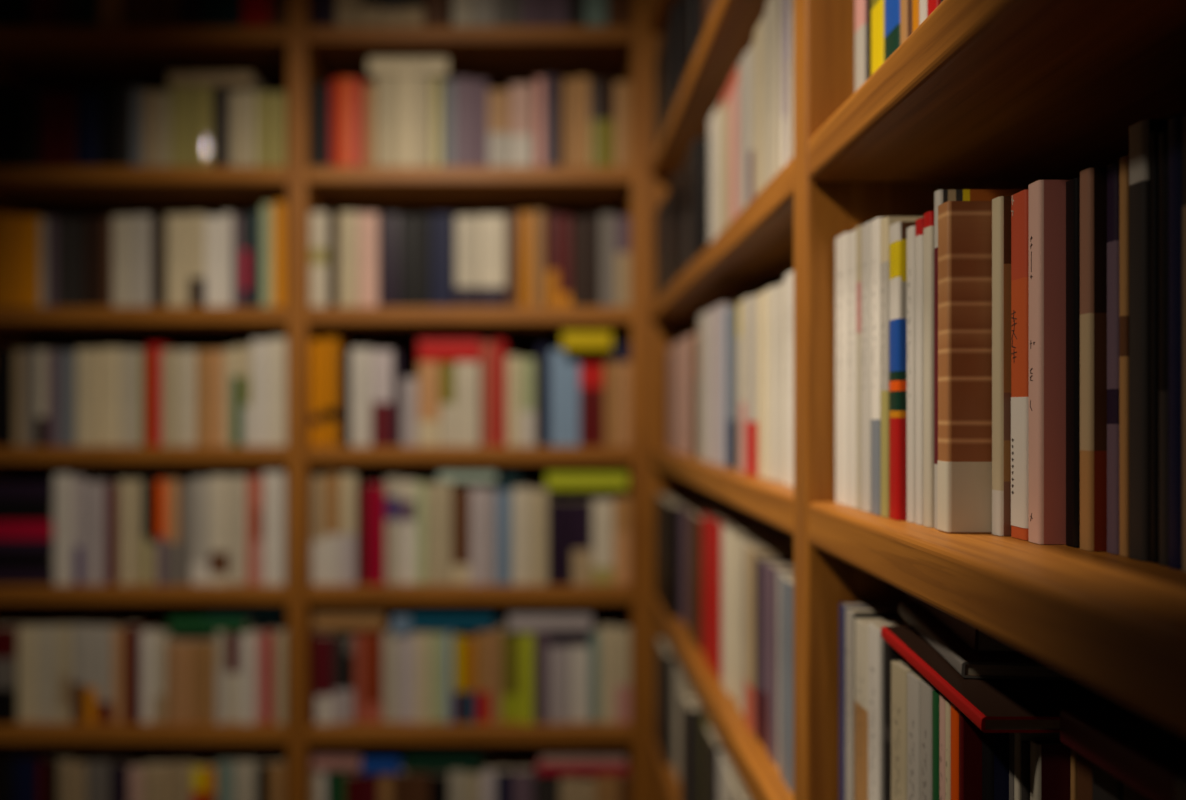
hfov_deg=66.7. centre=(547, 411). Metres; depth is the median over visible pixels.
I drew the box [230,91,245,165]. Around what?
book
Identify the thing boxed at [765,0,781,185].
book
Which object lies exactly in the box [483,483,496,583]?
book
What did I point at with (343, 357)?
book
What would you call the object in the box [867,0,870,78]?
book
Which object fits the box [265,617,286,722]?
book
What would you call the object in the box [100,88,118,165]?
book
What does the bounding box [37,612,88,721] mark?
book
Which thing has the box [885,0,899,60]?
book
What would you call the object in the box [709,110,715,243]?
book
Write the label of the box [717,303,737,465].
book
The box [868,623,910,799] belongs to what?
book
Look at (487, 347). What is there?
book
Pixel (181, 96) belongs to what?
book
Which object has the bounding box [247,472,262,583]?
book
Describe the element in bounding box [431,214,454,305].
book
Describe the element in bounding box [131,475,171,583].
book
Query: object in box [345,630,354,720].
book
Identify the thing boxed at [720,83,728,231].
book
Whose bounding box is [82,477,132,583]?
book
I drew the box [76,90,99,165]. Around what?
book
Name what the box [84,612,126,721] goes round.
book
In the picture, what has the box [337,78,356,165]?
book
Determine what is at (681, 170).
book
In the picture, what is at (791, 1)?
book
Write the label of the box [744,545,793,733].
book
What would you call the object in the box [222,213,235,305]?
book
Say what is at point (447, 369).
book
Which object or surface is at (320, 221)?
book
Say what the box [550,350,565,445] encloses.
book
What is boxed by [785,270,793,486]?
book
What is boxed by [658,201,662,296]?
book
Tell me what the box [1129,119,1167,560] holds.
book
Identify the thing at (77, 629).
book
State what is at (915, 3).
book
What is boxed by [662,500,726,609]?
book
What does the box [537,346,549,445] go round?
book
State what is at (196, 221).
book
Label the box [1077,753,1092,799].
book
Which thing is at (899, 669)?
book
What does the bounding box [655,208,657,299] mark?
book
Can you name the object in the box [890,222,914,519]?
book
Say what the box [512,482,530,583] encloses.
book
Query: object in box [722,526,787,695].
book
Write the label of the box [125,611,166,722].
book
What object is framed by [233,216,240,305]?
book
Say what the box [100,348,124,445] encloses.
book
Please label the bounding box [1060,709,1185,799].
book
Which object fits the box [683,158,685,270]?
book
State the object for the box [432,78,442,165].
book
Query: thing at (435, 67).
book
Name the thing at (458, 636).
book
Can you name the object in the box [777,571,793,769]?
book
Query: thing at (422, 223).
book
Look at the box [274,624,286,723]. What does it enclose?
book
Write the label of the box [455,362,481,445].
book
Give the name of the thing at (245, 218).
book
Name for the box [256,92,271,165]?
book
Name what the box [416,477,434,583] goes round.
book
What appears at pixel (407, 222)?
book
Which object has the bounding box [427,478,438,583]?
book
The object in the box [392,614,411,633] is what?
book
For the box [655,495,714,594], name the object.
book
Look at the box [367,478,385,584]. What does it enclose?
book
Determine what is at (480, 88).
book
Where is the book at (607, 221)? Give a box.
[600,214,615,305]
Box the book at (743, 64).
[738,51,747,213]
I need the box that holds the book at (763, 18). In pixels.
[762,13,764,188]
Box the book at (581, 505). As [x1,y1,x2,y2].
[571,496,591,584]
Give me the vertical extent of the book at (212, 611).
0.024 m
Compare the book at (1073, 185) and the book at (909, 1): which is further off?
the book at (909, 1)
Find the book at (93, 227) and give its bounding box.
[84,218,103,305]
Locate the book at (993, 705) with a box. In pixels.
[881,626,1133,732]
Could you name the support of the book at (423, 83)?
on the bookcase at (294, 57)
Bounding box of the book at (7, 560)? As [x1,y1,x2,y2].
[0,553,53,567]
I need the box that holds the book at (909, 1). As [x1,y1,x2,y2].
[908,0,911,36]
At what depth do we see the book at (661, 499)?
1.66 m
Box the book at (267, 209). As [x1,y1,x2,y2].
[262,204,272,305]
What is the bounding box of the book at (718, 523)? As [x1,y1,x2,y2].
[715,520,767,678]
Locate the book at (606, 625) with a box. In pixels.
[597,613,615,722]
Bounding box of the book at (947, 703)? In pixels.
[945,699,950,799]
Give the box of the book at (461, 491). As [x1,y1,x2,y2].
[452,482,473,583]
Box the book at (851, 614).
[845,608,902,799]
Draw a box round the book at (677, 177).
[675,172,678,278]
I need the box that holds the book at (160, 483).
[156,475,189,584]
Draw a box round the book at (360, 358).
[350,348,375,445]
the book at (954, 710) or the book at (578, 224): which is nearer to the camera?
the book at (954, 710)
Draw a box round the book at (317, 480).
[312,471,332,583]
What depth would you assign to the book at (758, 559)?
0.96 m
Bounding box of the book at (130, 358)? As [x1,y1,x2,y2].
[121,349,146,445]
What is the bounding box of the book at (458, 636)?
[453,630,465,721]
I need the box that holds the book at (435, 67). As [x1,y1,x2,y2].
[368,57,453,85]
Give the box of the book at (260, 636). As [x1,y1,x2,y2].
[256,619,278,721]
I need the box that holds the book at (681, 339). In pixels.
[680,339,681,452]
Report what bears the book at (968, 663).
on the book at (993, 705)
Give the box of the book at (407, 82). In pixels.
[400,75,415,165]
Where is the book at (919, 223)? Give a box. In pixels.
[915,218,923,524]
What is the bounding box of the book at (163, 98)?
[156,91,170,165]
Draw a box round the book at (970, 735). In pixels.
[959,710,981,799]
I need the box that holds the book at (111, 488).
[106,482,117,583]
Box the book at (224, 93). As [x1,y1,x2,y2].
[219,88,230,165]
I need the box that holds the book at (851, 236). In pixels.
[847,229,855,507]
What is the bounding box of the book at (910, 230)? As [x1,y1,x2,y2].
[907,225,914,522]
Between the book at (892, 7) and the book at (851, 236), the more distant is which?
the book at (851, 236)
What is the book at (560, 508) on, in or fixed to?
on the bookcase at (294, 57)
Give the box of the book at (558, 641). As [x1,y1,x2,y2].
[548,631,569,722]
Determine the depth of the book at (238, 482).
1.84 m
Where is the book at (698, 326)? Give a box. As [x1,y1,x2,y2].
[697,326,698,457]
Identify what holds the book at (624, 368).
on the bookcase at (294, 57)
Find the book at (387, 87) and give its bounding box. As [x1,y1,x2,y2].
[376,76,399,165]
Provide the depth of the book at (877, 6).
0.62 m
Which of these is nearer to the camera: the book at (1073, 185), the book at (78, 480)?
the book at (1073, 185)
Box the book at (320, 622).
[313,607,392,629]
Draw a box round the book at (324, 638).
[316,630,338,723]
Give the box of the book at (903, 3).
[900,0,907,44]
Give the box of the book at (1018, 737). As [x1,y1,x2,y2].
[1014,733,1059,799]
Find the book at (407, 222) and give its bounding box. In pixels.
[401,216,413,305]
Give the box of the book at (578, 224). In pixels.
[572,218,584,305]
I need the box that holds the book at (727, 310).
[725,309,730,465]
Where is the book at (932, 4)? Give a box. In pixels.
[928,0,939,15]
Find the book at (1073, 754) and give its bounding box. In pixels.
[1071,749,1076,799]
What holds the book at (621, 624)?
on the bookcase at (294, 57)
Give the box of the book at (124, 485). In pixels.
[118,475,157,584]
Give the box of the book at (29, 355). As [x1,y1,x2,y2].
[24,350,35,445]
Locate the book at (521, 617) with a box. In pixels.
[508,604,591,630]
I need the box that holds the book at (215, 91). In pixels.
[212,88,218,165]
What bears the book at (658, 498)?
on the bookcase at (982, 94)
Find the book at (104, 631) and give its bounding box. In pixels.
[97,612,141,721]
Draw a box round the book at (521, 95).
[510,84,533,165]
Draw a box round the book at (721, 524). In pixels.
[721,524,771,679]
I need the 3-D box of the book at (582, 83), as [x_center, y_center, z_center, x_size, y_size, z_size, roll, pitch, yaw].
[0.072,-0.589,1.903,0.027,0.189,0.136,0,0,0]
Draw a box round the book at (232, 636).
[227,631,241,721]
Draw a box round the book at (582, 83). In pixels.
[576,77,589,165]
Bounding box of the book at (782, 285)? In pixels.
[780,281,784,483]
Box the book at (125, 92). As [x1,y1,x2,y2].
[119,86,132,165]
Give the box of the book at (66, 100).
[58,91,75,165]
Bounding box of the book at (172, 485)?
[166,475,202,584]
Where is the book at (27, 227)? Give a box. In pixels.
[16,216,42,305]
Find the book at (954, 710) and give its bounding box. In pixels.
[951,703,958,799]
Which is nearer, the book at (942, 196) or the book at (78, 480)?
the book at (942, 196)
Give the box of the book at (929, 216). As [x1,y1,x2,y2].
[924,211,933,526]
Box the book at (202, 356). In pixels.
[196,350,209,445]
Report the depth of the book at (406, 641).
1.84 m
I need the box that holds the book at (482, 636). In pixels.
[476,630,489,721]
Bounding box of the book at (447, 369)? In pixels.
[440,362,454,445]
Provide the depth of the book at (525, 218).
1.83 m
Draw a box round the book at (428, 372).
[418,362,439,445]
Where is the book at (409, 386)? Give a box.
[401,378,417,445]
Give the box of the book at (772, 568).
[767,563,793,764]
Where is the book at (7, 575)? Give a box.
[0,567,53,583]
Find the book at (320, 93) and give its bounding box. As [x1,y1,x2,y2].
[311,84,329,165]
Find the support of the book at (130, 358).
on the bookcase at (294, 57)
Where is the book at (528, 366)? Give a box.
[520,358,536,445]
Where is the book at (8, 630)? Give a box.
[0,612,49,723]
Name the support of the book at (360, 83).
on the bookcase at (294, 57)
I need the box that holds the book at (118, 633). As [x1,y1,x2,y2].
[112,614,148,720]
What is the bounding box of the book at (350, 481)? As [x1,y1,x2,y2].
[340,469,369,583]
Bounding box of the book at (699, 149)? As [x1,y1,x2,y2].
[690,138,708,263]
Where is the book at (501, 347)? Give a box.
[494,340,508,445]
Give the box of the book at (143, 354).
[141,352,146,445]
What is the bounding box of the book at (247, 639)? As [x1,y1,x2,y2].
[239,619,273,723]
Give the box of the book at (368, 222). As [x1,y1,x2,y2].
[359,213,378,305]
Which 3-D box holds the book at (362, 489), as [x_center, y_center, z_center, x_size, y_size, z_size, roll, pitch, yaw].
[-0.379,0.251,1.913,0.020,0.200,0.144,0,0,0]
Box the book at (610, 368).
[603,362,617,445]
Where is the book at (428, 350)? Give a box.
[418,340,482,362]
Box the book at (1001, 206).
[992,196,1010,535]
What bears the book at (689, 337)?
on the bookcase at (982, 94)
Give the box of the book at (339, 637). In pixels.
[333,630,350,722]
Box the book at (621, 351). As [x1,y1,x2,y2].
[613,343,630,361]
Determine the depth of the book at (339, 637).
1.83 m
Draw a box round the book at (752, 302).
[746,295,757,475]
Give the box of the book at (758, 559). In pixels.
[755,556,793,741]
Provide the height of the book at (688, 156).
0.172 m
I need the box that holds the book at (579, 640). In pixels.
[570,631,589,721]
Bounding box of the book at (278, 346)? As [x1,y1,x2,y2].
[270,338,286,445]
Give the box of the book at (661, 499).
[660,498,720,602]
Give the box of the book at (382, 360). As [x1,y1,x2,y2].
[372,350,396,445]
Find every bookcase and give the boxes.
[0,0,647,799]
[648,0,1185,799]
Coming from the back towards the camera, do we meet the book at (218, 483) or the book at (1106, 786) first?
the book at (218, 483)
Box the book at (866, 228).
[862,221,870,511]
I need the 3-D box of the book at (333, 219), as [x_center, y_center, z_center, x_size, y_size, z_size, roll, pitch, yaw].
[-0.437,-0.306,1.904,0.018,0.188,0.137,0,0,0]
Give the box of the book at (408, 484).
[401,475,424,583]
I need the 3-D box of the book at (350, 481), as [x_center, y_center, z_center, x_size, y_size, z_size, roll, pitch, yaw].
[-0.408,0.239,1.909,0.032,0.225,0.150,0,0,0]
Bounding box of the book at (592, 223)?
[585,216,599,305]
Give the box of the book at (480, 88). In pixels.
[472,80,488,165]
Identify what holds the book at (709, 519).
on the bookcase at (982, 94)
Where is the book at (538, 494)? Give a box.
[530,484,547,583]
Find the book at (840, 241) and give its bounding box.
[835,232,848,504]
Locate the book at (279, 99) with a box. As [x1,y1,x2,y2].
[272,92,286,166]
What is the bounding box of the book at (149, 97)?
[143,91,155,165]
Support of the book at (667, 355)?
on the bookcase at (982, 94)
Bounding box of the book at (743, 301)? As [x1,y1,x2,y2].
[740,296,751,472]
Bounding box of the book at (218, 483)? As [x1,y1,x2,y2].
[209,471,250,584]
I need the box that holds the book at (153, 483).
[150,481,155,583]
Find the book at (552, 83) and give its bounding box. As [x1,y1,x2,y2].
[545,76,559,165]
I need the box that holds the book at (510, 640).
[502,617,519,721]
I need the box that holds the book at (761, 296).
[758,291,764,477]
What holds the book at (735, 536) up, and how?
on the bookcase at (982, 94)
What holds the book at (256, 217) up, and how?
on the bookcase at (294, 57)
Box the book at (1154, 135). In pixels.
[1151,131,1163,562]
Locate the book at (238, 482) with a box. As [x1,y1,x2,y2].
[229,471,262,583]
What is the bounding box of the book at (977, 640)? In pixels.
[909,595,1024,653]
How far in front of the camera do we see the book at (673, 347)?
1.61 m
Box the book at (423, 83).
[416,76,431,165]
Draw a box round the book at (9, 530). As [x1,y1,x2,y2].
[0,521,53,539]
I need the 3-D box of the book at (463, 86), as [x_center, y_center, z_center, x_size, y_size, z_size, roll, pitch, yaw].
[-0.172,-0.587,1.898,0.034,0.185,0.135,0,0,0]
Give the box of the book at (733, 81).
[729,65,737,222]
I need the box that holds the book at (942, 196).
[934,189,1025,528]
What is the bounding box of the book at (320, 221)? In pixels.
[311,212,330,305]
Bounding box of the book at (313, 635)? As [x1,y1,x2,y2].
[311,630,320,722]
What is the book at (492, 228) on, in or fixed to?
on the bookcase at (294, 57)
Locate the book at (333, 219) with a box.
[330,216,337,305]
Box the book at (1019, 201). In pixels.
[1011,189,1027,539]
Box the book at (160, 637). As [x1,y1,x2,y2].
[153,626,181,721]
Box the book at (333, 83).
[330,80,336,165]
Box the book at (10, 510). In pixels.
[0,500,53,520]
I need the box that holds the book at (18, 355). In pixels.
[13,350,23,445]
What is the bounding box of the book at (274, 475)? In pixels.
[263,463,286,584]
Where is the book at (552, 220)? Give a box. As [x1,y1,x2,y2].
[546,214,558,305]
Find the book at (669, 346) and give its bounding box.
[669,346,670,448]
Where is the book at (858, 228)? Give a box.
[856,225,861,509]
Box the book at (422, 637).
[415,630,431,722]
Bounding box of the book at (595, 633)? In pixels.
[590,617,599,721]
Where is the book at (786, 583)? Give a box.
[780,577,793,792]
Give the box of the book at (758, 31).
[754,20,761,196]
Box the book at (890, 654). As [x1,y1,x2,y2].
[884,640,905,799]
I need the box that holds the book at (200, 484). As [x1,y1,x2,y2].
[191,473,220,583]
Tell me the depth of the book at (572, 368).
1.84 m
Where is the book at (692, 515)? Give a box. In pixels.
[689,512,746,642]
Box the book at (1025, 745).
[1021,741,1029,799]
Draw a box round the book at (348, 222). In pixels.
[338,212,358,305]
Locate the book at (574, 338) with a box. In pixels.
[561,326,611,351]
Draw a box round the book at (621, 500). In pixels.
[610,492,629,583]
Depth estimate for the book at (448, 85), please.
1.84 m
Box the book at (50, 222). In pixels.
[46,218,55,305]
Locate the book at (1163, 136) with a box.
[1159,131,1167,565]
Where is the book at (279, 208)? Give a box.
[273,202,286,306]
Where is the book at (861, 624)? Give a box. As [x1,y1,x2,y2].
[855,618,907,799]
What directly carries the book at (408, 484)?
on the bookcase at (294, 57)
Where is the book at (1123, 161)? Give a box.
[1119,156,1128,556]
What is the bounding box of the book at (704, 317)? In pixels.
[699,311,708,460]
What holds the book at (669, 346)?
on the bookcase at (982, 94)
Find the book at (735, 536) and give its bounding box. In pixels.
[733,534,793,701]
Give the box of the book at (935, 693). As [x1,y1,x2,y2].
[932,690,940,799]
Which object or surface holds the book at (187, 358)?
on the bookcase at (294, 57)
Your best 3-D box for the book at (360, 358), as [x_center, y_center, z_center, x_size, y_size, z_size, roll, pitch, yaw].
[-0.381,-0.031,1.903,0.044,0.200,0.145,0,0,0]
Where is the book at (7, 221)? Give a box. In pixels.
[0,214,17,305]
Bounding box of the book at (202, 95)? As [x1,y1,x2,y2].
[193,86,211,165]
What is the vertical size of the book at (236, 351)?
0.202 m
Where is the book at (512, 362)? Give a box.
[506,356,520,445]
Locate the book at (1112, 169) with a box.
[1107,162,1118,553]
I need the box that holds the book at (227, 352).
[224,349,231,445]
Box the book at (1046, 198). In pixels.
[1028,180,1068,543]
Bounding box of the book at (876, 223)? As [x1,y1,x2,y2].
[871,217,883,514]
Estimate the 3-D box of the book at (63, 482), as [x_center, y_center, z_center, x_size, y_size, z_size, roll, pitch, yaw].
[-0.989,0.239,1.907,0.036,0.225,0.150,0,0,0]
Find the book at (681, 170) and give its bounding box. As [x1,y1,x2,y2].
[679,165,682,274]
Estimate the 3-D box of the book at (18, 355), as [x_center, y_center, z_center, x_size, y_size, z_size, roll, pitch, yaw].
[-1.083,-0.029,1.908,0.020,0.196,0.141,0,0,0]
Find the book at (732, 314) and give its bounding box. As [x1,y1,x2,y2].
[727,308,736,468]
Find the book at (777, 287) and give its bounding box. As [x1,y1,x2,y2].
[774,284,779,481]
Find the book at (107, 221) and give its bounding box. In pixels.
[104,218,111,305]
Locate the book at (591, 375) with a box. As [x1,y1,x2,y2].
[580,364,603,445]
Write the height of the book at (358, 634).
0.184 m
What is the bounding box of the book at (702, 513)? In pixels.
[702,513,747,651]
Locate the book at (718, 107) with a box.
[716,102,719,236]
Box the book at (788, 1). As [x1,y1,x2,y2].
[787,0,789,162]
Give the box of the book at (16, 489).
[0,479,53,499]
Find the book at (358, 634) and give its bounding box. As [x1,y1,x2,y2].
[354,630,363,721]
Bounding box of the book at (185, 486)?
[180,480,190,583]
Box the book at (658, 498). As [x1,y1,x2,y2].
[657,497,716,599]
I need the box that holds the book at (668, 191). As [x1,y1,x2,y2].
[667,191,668,287]
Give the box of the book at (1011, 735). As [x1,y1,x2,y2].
[1009,733,1013,799]
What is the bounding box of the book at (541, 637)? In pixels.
[535,631,547,722]
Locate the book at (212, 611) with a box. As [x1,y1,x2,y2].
[205,603,286,618]
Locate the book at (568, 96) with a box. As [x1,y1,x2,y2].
[561,79,575,165]
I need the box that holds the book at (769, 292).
[765,287,773,479]
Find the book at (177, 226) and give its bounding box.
[166,215,188,305]
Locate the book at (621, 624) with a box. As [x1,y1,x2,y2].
[612,615,629,721]
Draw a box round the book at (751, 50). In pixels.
[748,42,753,202]
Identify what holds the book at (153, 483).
on the bookcase at (294, 57)
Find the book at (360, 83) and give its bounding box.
[357,80,365,165]
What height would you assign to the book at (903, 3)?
0.185 m
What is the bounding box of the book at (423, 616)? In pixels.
[411,604,496,629]
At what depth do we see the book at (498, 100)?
1.83 m
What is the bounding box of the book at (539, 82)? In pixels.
[535,78,544,165]
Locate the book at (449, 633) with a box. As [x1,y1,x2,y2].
[446,630,455,722]
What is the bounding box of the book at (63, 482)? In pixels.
[54,469,106,584]
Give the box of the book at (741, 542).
[737,538,793,715]
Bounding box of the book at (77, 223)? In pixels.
[72,218,83,305]
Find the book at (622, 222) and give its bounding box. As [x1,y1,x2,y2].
[616,216,629,305]
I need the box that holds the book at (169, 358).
[161,350,178,445]
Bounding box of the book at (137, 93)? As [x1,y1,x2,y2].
[132,88,145,165]
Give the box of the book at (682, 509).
[679,506,738,623]
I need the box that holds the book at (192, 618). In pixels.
[168,607,261,630]
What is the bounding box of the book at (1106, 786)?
[1093,763,1122,799]
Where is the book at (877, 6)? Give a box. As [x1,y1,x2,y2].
[871,0,884,74]
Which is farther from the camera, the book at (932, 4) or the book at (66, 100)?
the book at (66, 100)
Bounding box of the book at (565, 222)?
[559,216,571,305]
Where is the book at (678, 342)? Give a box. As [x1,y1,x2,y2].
[676,341,679,451]
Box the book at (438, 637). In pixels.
[431,630,446,721]
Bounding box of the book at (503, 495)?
[496,488,511,583]
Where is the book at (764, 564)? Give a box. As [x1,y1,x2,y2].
[762,562,793,750]
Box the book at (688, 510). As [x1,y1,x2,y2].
[687,509,744,628]
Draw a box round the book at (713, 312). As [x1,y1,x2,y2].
[709,306,716,463]
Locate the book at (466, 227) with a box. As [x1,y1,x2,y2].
[455,216,478,305]
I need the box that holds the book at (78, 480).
[74,472,117,583]
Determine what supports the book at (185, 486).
on the bookcase at (294, 57)
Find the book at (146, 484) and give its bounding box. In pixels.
[143,477,168,583]
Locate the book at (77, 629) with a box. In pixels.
[72,611,115,721]
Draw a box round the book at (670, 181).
[669,179,671,285]
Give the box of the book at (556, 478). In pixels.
[546,468,627,489]
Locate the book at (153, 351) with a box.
[147,345,188,445]
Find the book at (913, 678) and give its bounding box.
[907,672,927,799]
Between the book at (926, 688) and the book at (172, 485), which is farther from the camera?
the book at (172, 485)
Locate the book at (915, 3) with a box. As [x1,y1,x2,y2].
[912,0,919,32]
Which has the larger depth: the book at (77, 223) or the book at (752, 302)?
the book at (77, 223)
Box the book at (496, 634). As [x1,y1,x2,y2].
[490,615,504,722]
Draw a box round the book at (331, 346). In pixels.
[323,338,353,445]
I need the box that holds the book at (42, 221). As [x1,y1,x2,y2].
[39,218,45,305]
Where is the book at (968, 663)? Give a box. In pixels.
[899,602,1077,680]
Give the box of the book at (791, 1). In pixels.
[790,0,793,159]
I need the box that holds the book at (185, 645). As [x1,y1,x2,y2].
[179,631,207,723]
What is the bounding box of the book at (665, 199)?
[664,194,666,290]
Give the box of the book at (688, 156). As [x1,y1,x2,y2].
[686,151,689,267]
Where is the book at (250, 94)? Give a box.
[246,90,256,165]
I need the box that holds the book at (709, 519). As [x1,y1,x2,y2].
[705,515,759,671]
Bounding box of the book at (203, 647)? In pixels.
[192,631,215,722]
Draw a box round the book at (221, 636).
[216,631,229,723]
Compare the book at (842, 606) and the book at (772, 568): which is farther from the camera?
the book at (772, 568)
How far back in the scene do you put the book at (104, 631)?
1.84 m
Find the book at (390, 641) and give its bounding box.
[383,622,398,721]
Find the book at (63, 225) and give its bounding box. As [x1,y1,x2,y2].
[56,218,71,305]
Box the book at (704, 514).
[704,514,749,652]
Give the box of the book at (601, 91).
[590,80,613,165]
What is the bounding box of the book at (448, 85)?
[443,80,454,165]
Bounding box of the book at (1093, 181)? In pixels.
[1080,168,1106,550]
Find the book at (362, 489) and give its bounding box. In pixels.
[358,481,372,583]
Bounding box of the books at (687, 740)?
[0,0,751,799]
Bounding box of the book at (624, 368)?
[618,362,630,445]
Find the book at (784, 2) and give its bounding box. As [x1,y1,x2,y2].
[782,0,786,167]
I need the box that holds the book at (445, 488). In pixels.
[439,482,458,583]
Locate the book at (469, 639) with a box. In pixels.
[463,630,475,722]
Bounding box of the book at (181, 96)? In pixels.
[171,86,192,165]
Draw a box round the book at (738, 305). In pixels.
[737,303,739,469]
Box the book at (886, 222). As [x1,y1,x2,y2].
[881,216,923,516]
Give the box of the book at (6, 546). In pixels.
[0,540,53,552]
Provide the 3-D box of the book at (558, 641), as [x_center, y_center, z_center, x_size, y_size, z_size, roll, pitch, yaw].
[0.022,0.541,1.901,0.044,0.185,0.133,0,0,0]
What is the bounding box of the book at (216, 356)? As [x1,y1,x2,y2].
[210,350,223,445]
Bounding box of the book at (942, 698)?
[939,693,946,799]
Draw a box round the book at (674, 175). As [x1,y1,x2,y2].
[672,172,677,281]
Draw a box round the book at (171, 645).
[165,631,195,723]
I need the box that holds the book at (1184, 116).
[1183,115,1185,571]
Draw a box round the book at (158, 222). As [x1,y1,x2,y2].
[152,216,165,305]
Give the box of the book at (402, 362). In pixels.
[394,352,410,445]
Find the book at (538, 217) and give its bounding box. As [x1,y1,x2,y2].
[532,211,544,305]
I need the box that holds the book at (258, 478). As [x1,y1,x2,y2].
[255,474,262,584]
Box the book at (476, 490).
[470,482,486,584]
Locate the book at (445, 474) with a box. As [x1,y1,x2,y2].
[438,467,497,481]
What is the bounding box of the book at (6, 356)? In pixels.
[0,350,12,445]
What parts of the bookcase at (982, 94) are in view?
shelf, shelf, shelf, shelf, shelf, shelf, shelf, shelf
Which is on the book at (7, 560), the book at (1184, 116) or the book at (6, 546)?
the book at (6, 546)
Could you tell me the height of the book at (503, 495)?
0.193 m
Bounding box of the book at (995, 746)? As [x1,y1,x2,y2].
[982,731,1008,799]
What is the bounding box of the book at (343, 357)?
[338,352,349,445]
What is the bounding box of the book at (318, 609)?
[313,604,393,614]
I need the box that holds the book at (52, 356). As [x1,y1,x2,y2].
[48,352,57,445]
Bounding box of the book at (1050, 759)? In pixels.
[1030,739,1070,799]
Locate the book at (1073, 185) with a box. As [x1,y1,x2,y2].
[1066,177,1079,547]
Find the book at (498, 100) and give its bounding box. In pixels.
[488,90,509,165]
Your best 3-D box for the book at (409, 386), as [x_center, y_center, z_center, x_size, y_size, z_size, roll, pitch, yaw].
[-0.282,0.000,1.884,0.034,0.139,0.102,0,0,0]
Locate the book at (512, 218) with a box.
[507,213,518,305]
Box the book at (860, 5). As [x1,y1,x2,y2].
[855,0,866,91]
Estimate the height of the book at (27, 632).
0.194 m
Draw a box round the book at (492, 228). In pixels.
[479,215,506,305]
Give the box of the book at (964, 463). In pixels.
[937,201,991,532]
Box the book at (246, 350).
[242,346,250,445]
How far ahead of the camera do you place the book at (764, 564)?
0.94 m
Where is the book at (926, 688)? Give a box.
[920,681,937,799]
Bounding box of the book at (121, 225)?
[112,216,131,305]
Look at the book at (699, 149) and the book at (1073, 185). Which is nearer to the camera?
the book at (1073, 185)
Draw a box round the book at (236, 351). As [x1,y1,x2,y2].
[232,347,241,445]
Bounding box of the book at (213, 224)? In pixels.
[205,216,221,305]
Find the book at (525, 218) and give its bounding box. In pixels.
[519,212,531,305]
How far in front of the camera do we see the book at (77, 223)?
1.84 m
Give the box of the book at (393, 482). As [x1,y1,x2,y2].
[386,473,410,583]
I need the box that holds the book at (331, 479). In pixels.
[324,469,354,583]
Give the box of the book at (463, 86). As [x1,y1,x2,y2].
[455,78,471,165]
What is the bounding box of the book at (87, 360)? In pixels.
[76,349,99,445]
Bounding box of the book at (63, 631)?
[56,612,100,722]
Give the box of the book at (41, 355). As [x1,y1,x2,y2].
[36,350,57,445]
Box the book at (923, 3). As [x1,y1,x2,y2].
[920,0,927,23]
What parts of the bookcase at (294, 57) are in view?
shelf, shelf, shelf, shelf, shelf, shelf, shelf, shelf, shelf, shelf, shelf, shelf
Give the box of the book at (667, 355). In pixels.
[665,353,668,448]
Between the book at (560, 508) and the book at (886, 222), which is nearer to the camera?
the book at (886, 222)
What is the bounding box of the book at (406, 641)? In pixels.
[399,630,415,721]
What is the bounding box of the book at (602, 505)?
[589,494,613,583]
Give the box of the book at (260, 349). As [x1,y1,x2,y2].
[251,340,269,445]
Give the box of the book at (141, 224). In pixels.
[132,215,151,305]
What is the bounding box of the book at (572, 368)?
[566,362,579,445]
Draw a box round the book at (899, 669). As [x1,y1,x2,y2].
[891,661,917,799]
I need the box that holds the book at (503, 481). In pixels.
[497,475,519,487]
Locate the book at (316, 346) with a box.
[310,340,322,445]
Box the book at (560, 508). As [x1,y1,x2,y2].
[549,496,571,583]
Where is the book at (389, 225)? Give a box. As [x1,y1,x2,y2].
[378,214,400,305]
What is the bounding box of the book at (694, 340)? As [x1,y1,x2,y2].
[691,337,696,456]
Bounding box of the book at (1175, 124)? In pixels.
[1168,114,1185,569]
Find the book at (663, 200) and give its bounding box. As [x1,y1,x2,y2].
[662,200,663,292]
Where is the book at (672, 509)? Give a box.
[666,503,732,616]
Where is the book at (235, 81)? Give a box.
[168,72,268,91]
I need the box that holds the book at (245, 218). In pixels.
[241,214,250,305]
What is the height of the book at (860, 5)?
0.190 m
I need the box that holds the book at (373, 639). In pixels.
[364,620,391,721]
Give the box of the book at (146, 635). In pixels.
[140,617,170,722]
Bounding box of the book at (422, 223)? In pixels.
[414,215,430,305]
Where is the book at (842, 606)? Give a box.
[839,603,899,799]
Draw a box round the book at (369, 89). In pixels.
[364,84,375,165]
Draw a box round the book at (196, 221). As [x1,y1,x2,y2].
[189,214,206,305]
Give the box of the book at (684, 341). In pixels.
[682,337,686,453]
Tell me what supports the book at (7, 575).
on the bookcase at (294, 57)
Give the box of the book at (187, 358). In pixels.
[179,350,195,445]
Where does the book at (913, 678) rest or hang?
on the bookcase at (982, 94)
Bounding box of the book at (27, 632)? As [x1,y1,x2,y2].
[17,612,70,721]
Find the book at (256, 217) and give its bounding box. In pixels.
[251,212,261,305]
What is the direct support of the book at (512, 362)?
on the bookcase at (294, 57)
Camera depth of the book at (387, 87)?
1.84 m
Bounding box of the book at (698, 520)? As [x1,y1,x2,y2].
[695,517,701,649]
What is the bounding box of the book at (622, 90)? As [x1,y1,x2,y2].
[614,82,630,165]
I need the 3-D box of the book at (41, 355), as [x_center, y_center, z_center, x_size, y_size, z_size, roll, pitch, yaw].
[-1.031,-0.029,1.900,0.022,0.196,0.141,0,0,0]
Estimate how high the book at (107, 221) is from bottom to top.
0.182 m
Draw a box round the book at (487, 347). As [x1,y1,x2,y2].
[482,342,493,445]
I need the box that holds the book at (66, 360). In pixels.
[58,351,75,445]
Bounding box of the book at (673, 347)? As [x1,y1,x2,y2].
[671,342,675,450]
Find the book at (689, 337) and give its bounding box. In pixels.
[687,335,696,455]
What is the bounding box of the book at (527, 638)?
[520,631,534,723]

